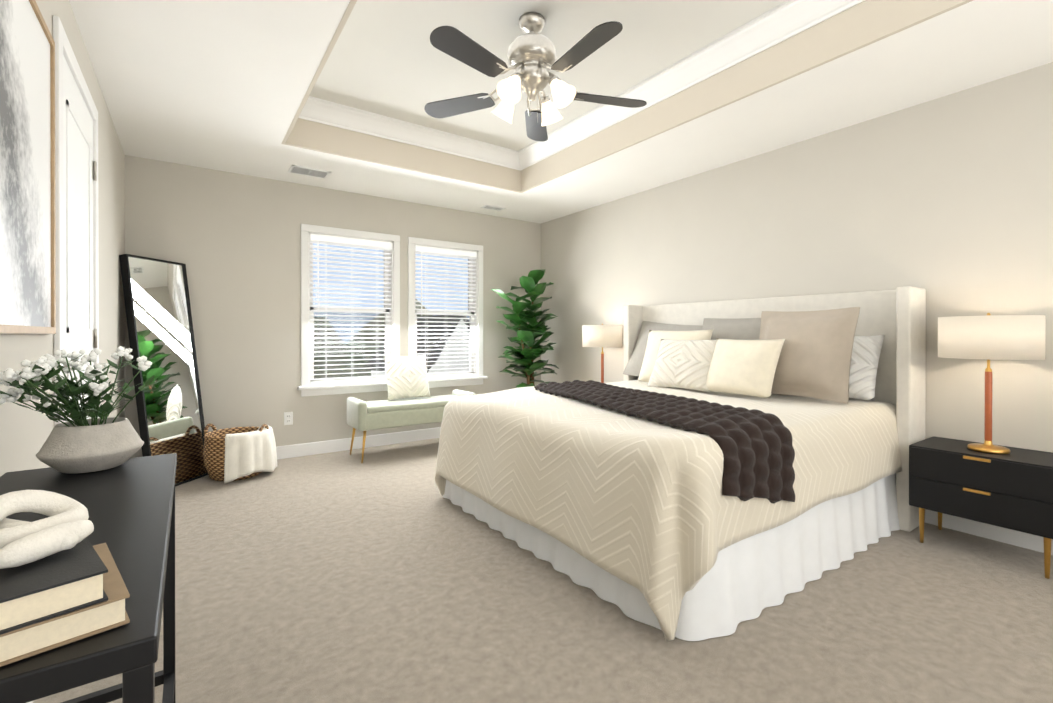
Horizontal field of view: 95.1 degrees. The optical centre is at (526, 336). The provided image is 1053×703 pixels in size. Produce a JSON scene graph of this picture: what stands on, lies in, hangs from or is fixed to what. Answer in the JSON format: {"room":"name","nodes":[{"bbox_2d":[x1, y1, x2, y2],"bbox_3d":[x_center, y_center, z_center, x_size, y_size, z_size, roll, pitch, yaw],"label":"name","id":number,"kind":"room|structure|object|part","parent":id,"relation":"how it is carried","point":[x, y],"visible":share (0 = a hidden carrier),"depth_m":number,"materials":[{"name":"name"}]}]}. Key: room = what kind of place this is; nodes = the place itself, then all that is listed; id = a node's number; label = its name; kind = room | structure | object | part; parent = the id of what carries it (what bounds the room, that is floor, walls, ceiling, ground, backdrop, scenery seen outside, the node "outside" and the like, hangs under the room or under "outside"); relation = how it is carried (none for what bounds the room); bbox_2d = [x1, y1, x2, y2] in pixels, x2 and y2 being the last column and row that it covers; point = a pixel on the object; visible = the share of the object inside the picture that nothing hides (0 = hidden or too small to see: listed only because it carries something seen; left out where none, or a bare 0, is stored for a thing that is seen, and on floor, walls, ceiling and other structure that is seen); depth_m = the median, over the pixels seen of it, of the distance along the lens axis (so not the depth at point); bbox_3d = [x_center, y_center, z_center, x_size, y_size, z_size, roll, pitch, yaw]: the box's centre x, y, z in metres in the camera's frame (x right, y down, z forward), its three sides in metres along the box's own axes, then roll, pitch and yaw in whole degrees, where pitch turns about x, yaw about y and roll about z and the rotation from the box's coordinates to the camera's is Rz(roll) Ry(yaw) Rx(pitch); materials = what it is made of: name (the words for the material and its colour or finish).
{"room":"bedroom","nodes":[
{"label":"bedroom","id":0,"kind":"room"},
{"bbox_2d":[0,0,124,476],"bbox_3d":[-1.387,-0.357,1.153,0.140,2.930,6.380,0,0,-35],"label":"wall","id":1,"kind":"structure","parent":0,"point":[25,432],"depth_m":2.62,"materials":[{"name":"paint"}]},
{"bbox_2d":[0,0,55,333],"bbox_3d":[-1.371,-0.512,1.274,0.020,1.010,0.960,0,0,-35],"label":"framed artwork","id":2,"kind":"object","parent":1,"relation":"attached to","point":[27,196],"visible":1,"depth_m":1.41,"materials":[{"name":"brown wood"}]},
{"bbox_2d":[53,15,98,425],"bbox_3d":[-1.983,-0.030,2.117,0.048,2.270,0.920,0,0,-35],"label":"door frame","id":3,"kind":"structure","parent":1,"relation":"attached to","point":[78,228],"depth_m":2.04,"materials":[{"name":"white wood"}]},
{"bbox_2d":[64,161,96,366],"bbox_3d":[-1.967,0.006,2.157,0.049,1.787,0.744,0,0,-35],"label":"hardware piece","id":4,"kind":"object","parent":1,"relation":"attached to","point":[94,170],"visible":0.35,"depth_m":2.44,"materials":[{"name":"silver metal"}]},
{"bbox_2d":[125,155,540,457],"bbox_3d":[-1.491,-0.369,4.891,3.980,2.930,0.140,0,0,-35],"label":"wall","id":5,"kind":"structure","parent":0,"point":[231,241],"depth_m":4.25,"materials":[{"name":"paint"}]},
{"bbox_2d":[284,412,292,424],"bbox_3d":[-2.149,0.743,4.343,0.072,0.116,0.008,0,0,-35],"label":"electrical outlet plate","id":6,"kind":"object","parent":5,"relation":"attached to","point":[288,418],"visible":1,"depth_m":4.34,"materials":[{"name":"white plastic"}]},
{"bbox_2d":[276,427,440,459],"bbox_3d":[-1.447,1.039,4.832,3.980,0.115,0.014,0,0,-35],"label":"baseboard","id":7,"kind":"structure","parent":5,"relation":"attached to","point":[306,449],"depth_m":4.67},
{"bbox_2d":[298,224,487,396],"bbox_3d":[-1.304,-0.239,4.982,1.970,1.580,0.205,0,0,-35],"label":"window","id":8,"kind":"structure","parent":5,"relation":"in","point":[306,388],"depth_m":4.90,"materials":[{"name":"white wood"}]},
{"bbox_2d":[314,312,384,378],"bbox_3d":[-1.758,0.102,4.777,0.770,0.710,0.002,0,0,-35],"label":"screen","id":9,"kind":"object","parent":8,"relation":"attached to","point":[380,335],"depth_m":4.78,"materials":[{"name":"white"}]},
{"bbox_3d":[-1.737,-0.252,4.746,0.770,1.393,0.065,0,0,-35],"label":"window sash","id":10,"kind":"part","parent":8,"relation":"part of","materials":[{"name":"white plastic"}]},
{"bbox_2d":[310,234,391,383],"bbox_3d":[-1.694,-0.253,4.684,0.764,1.388,0.070,0,0,-35],"label":"window blind","id":11,"kind":"object","parent":8,"relation":"attached to","point":[325,239],"visible":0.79,"depth_m":4.67,"materials":[{"name":"white plastic"}]},
{"bbox_2d":[417,314,468,372],"bbox_3d":[-0.939,0.100,5.351,0.730,0.710,0.002,0,0,-35],"label":"screen","id":12,"kind":"object","parent":8,"relation":"attached to","point":[456,324],"depth_m":5.36,"materials":[{"name":"white"}]},
{"bbox_3d":[-0.918,-0.254,5.320,0.730,1.393,0.065,0,0,-35],"label":"window sash","id":13,"kind":"part","parent":8,"relation":"part of","materials":[{"name":"white wood"}]},
{"bbox_2d":[415,246,475,376],"bbox_3d":[-0.875,-0.255,5.258,0.724,1.388,0.070,0,0,-35],"label":"window blind","id":14,"kind":"object","parent":8,"relation":"attached to","point":[421,250],"visible":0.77,"depth_m":5.25,"materials":[{"name":"white plastic"}]},
{"bbox_2d":[33,438,1052,702],"bbox_3d":[0.300,1.144,2.341,4.260,0.080,6.380,0,0,-35],"label":"floor","id":15,"kind":"structure","parent":0,"point":[385,574],"depth_m":1.88,"materials":[{"name":"carpet"}]},
{"bbox_2d":[0,453,176,702],"bbox_3d":[-0.882,0.729,0.897,0.354,0.760,1.065,0,0,-35],"label":"console table","id":16,"kind":"object","parent":15,"relation":"on","point":[129,504],"visible":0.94,"depth_m":0.81,"materials":[{"name":"black wood"}]},
{"bbox_2d":[0,543,129,666],"bbox_3d":[-0.618,0.331,0.595,0.215,0.034,0.170,0,0,43],"label":"books","id":17,"kind":"object","parent":16,"relation":"on","point":[50,634],"visible":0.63,"depth_m":0.55,"materials":[{"name":"beige paper"}]},
{"bbox_2d":[0,537,107,634],"bbox_3d":[-0.626,0.295,0.575,0.205,0.036,0.160,0,0,40],"label":"books","id":18,"kind":"object","parent":17,"relation":"on","point":[62,582],"visible":0.83,"depth_m":0.55,"materials":[{"name":"black paper"}]},
{"bbox_2d":[0,490,93,568],"bbox_3d":[-0.679,0.242,0.635,0.177,0.067,0.226,0,0,-35],"label":"knot","id":19,"kind":"object","parent":18,"relation":"on","point":[66,524],"visible":1,"depth_m":0.62,"materials":[{"name":"white paint"}]},
{"bbox_2d":[0,346,164,473],"bbox_3d":[-1.148,0.186,1.245,0.351,0.319,0.295,0,0,-35],"label":"vase","id":20,"kind":"object","parent":16,"relation":"on","point":[80,443],"visible":1,"depth_m":1.21,"materials":[{"name":"grey ceramic"}]},
{"bbox_3d":[-1.141,0.286,1.267,0.212,0.120,0.212,0,0,-35],"label":"pot","id":21,"kind":"part","parent":20,"relation":"part of","materials":[{"name":"ceramic"}]},
{"bbox_2d":[119,254,207,486],"bbox_3d":[-2.695,0.264,3.613,0.280,1.688,0.490,0,0,9],"label":"floor mirror","id":22,"kind":"object","parent":15,"relation":"on","point":[162,340],"visible":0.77,"depth_m":3.59,"materials":[{"name":"clear glass"}]},
{"bbox_2d":[203,423,277,483],"bbox_3d":[-2.242,0.893,3.795,0.511,0.405,0.504,0,0,-35],"label":"woven basket","id":23,"kind":"object","parent":15,"relation":"on","point":[234,454],"visible":1,"depth_m":3.62,"materials":[{"name":"wicker"}]},
{"bbox_2d":[224,425,277,483],"bbox_3d":[-2.157,0.908,3.781,0.388,0.359,0.384,0,0,-35],"label":"throw","id":24,"kind":"object","parent":23,"relation":"on","point":[247,454],"depth_m":3.63,"materials":[{"name":"white fabric"}]},
{"bbox_2d":[347,389,475,462],"bbox_3d":[-1.082,0.830,4.625,1.160,0.536,0.420,0,0,-35],"label":"bench","id":25,"kind":"object","parent":15,"relation":"on","point":[364,416],"visible":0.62,"depth_m":4.36,"materials":[{"name":"fabric"}]},
{"bbox_2d":[384,355,430,399],"bbox_3d":[-1.159,0.398,4.699,0.430,0.413,0.176,0,0,-35],"label":"pillow","id":26,"kind":"object","parent":25,"relation":"on","point":[407,377],"visible":1,"depth_m":4.64,"materials":[{"name":"white fabric"}]},
{"bbox_3d":[-1.082,0.692,4.625,1.160,0.260,0.420,0,0,-35],"label":"seat","id":27,"kind":"part","parent":25,"relation":"part of","materials":[{"name":"fabric"}]},
{"bbox_2d":[491,269,557,387],"bbox_3d":[-0.010,0.163,5.299,0.820,1.864,0.691,0,0,-35],"label":"fig tree","id":28,"kind":"object","parent":15,"relation":"on","point":[529,351],"visible":0.81,"depth_m":5.23,"materials":[{"name":"green plant"}]},
{"bbox_2d":[435,286,925,640],"bbox_3d":[0.824,0.409,3.097,2.226,1.385,2.180,0,0,-35],"label":"bed","id":29,"kind":"object","parent":15,"relation":"on","point":[706,470],"visible":1,"depth_m":2.37,"materials":[{"name":"fabric"}]},
{"bbox_2d":[623,321,702,375],"bbox_3d":[1.187,0.132,4.168,0.253,0.552,0.764,0,0,-35],"label":"pillow","id":30,"kind":"object","parent":29,"relation":"on","point":[636,333],"depth_m":4.35,"materials":[{"name":"grey fabric"}]},
{"bbox_2d":[534,380,794,503],"bbox_3d":[0.598,0.515,2.766,0.948,0.365,1.856,0,0,-35],"label":"throw","id":31,"kind":"object","parent":29,"relation":"on","point":[753,450],"depth_m":2.06,"materials":[{"name":"fabric"}]},
{"bbox_2d":[435,380,901,640],"bbox_3d":[0.778,0.735,3.062,2.109,0.703,2.122,0,0,-35],"label":"duvet","id":32,"kind":"object","parent":29,"relation":"on","point":[692,532],"depth_m":2.10,"materials":[{"name":"beige fabric"}]},
{"bbox_2d":[637,329,713,381],"bbox_3d":[1.171,0.164,3.839,0.226,0.432,0.607,0,0,-35],"label":"pillow","id":33,"kind":"object","parent":29,"relation":"on","point":[655,337],"depth_m":3.90,"materials":[{"name":"white fabric"}]},
{"bbox_2d":[647,339,718,391],"bbox_3d":[1.152,0.201,3.534,0.225,0.360,0.531,0,0,-35],"label":"pillow","id":34,"kind":"object","parent":29,"relation":"on","point":[680,365],"depth_m":3.46,"materials":[{"name":"beige fabric"}]},
{"bbox_2d":[702,318,760,339],"bbox_3d":[1.586,0.117,3.605,0.227,0.529,0.720,0,0,-35],"label":"pillow","id":35,"kind":"object","parent":29,"relation":"on","point":[720,328],"depth_m":3.65,"materials":[{"name":"beige fabric"}]},
{"bbox_2d":[706,338,784,398],"bbox_3d":[1.415,0.199,3.180,0.221,0.365,0.508,0,0,-35],"label":"pillow","id":36,"kind":"object","parent":29,"relation":"on","point":[756,368],"depth_m":3.09,"materials":[{"name":"beige fabric"}]},
{"bbox_3d":[1.630,0.408,3.662,0.258,1.385,2.180,0,0,-35],"label":"headboard","id":37,"kind":"part","parent":29,"relation":"part of","materials":[{"name":"fabric"}]},
{"bbox_2d":[759,307,859,403],"bbox_3d":[1.727,0.106,3.033,0.217,0.555,0.619,0,0,-35],"label":"pillow","id":38,"kind":"object","parent":29,"relation":"on","point":[814,361],"depth_m":2.91,"materials":[{"name":"beige fabric"}]},
{"bbox_2d":[849,335,884,400],"bbox_3d":[1.962,0.187,3.075,0.212,0.389,0.500,0,0,-35],"label":"pillow","id":39,"kind":"object","parent":29,"relation":"on","point":[867,367],"depth_m":2.91,"materials":[{"name":"white fabric"}]},
{"bbox_2d":[909,436,1052,578],"bbox_3d":[2.362,0.844,2.466,0.407,0.520,0.550,0,0,-35],"label":"nightstand","id":40,"kind":"object","parent":15,"relation":"on","point":[1013,489],"visible":1,"depth_m":2.35,"materials":[{"name":"black wood"}]},
{"bbox_2d":[938,313,1045,453],"bbox_3d":[2.356,0.231,2.454,0.394,0.702,0.394,0,0,-35],"label":"lamp","id":41,"kind":"object","parent":40,"relation":"on","point":[988,337],"visible":1,"depth_m":2.33,"materials":[{"name":"white fabric"}]},
{"bbox_3d":[2.356,0.356,2.454,0.029,0.356,0.029,0,0,-35],"label":"stem","id":42,"kind":"part","parent":41,"relation":"part of","materials":[{"name":"brown wood"}]},
{"bbox_3d":[2.356,0.006,2.453,0.394,0.212,0.394,0,0,-35],"label":"lamp shade","id":43,"kind":"part","parent":41,"relation":"part of","materials":[{"name":"white fabric"}]},
{"bbox_3d":[0.752,0.837,4.763,0.407,0.520,0.550,0,0,-35],"label":"nightstand","id":44,"kind":"object","parent":15,"relation":"on","visible":0},
{"bbox_2d":[582,323,622,382],"bbox_3d":[0.749,0.224,4.747,0.394,0.702,0.394,0,0,-35],"label":"lamp","id":45,"kind":"object","parent":44,"relation":"on","point":[602,335],"visible":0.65,"depth_m":4.58,"materials":[{"name":"white fabric"}]},
{"bbox_3d":[0.749,0.349,4.747,0.029,0.356,0.029,0,0,-35],"label":"stem","id":46,"kind":"part","parent":45,"relation":"part of","materials":[{"name":"brown wood"}]},
{"bbox_3d":[0.749,-0.001,4.746,0.394,0.212,0.394,0,0,-35],"label":"lamp shade","id":47,"kind":"part","parent":45,"relation":"part of","materials":[{"name":"white fabric"}]},
{"bbox_2d":[309,0,786,150],"bbox_3d":[0.308,-1.776,2.337,2.160,0.100,4.300,0,0,-35],"label":"ceiling","id":48,"kind":"structure","parent":0,"point":[386,58],"depth_m":2.90,"materials":[{"name":"paint"}]},
{"bbox_2d":[424,12,646,141],"bbox_3d":[0.048,-1.446,2.586,1.298,0.560,1.262,0,0,-35],"label":"ceiling fan","id":49,"kind":"object","parent":48,"relation":"hanging from","point":[532,61],"visible":1,"depth_m":2.54,"materials":[{"name":"silver metal"}]},
{"bbox_3d":[0.035,-1.446,2.617,0.622,0.560,0.602,0,0,-35],"label":"motor","id":50,"kind":"part","parent":49,"relation":"part of","materials":[{"name":"silver metal"}]},
{"bbox_2d":[69,0,1052,223],"bbox_3d":[0.300,-1.555,2.332,3.980,0.342,6.100,0,0,-35],"label":"ceiling","id":51,"kind":"structure","parent":0,"point":[221,85],"depth_m":2.80,"materials":[{"name":"paint"}]},
{"bbox_2d":[298,96,317,119],"bbox_3d":[-0.492,-1.656,1.777,0.106,0.135,4.200,0,0,-35],"label":"crown molding","id":52,"kind":"structure","parent":51,"relation":"attached to","point":[309,104],"depth_m":3.50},
{"bbox_2d":[288,165,330,178],"bbox_3d":[-1.835,-1.387,4.072,0.300,0.007,0.210,0,0,-35],"label":"ceiling vent","id":53,"kind":"object","parent":51,"relation":"in","point":[307,171],"visible":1,"depth_m":4.07,"materials":[{"name":"white metal"}]},
{"bbox_2d":[306,98,517,168],"bbox_3d":[-0.863,-1.663,4.017,1.830,0.135,0.106,0,0,-35],"label":"crown molding","id":54,"kind":"structure","parent":51,"relation":"attached to","point":[326,112],"depth_m":3.94,"materials":[{"name":"white wood"}]},
{"bbox_2d":[481,205,505,210],"bbox_3d":[-0.361,-1.391,5.227,0.240,0.007,0.120,0,0,-35],"label":"ceiling vent","id":55,"kind":"object","parent":51,"relation":"in","point":[492,207],"visible":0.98,"depth_m":5.23,"materials":[{"name":"white metal"}]},
{"bbox_2d":[514,0,864,170],"bbox_3d":[1.108,-1.660,2.898,0.106,0.135,4.200,0,0,-35],"label":"crown molding","id":56,"kind":"structure","parent":51,"relation":"attached to","point":[787,19],"depth_m":2.95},
{"bbox_2d":[541,62,1052,452],"bbox_3d":[1.987,-0.364,3.518,0.140,2.930,6.380,0,0,-35],"label":"wall","id":57,"kind":"structure","parent":0,"point":[946,202],"depth_m":3.04,"materials":[{"name":"paint"}]},
{"bbox_2d":[925,509,1052,554],"bbox_3d":[1.924,1.043,3.478,0.014,0.115,6.100,0,0,-35],"label":"baseboard","id":58,"kind":"structure","parent":57,"relation":"attached to","point":[1007,536],"depth_m":2.62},
{"label":"outside","id":59,"kind":"structure","parent":0,"visible":0},
{"bbox_2d":[314,299,431,378],"bbox_3d":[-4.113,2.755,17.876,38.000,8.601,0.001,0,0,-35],"label":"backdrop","id":60,"kind":"structure","parent":59,"point":[347,344],"depth_m":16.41,"materials":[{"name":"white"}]},
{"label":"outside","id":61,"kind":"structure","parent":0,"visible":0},
{"bbox_2d":[365,315,468,375],"bbox_3d":[-3.481,3.212,15.756,2.400,7.700,6.200,0,0,-35],"label":"house","id":62,"kind":"structure","parent":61,"point":[442,351],"depth_m":13.45,"materials":[{"name":"white"}]}
]}

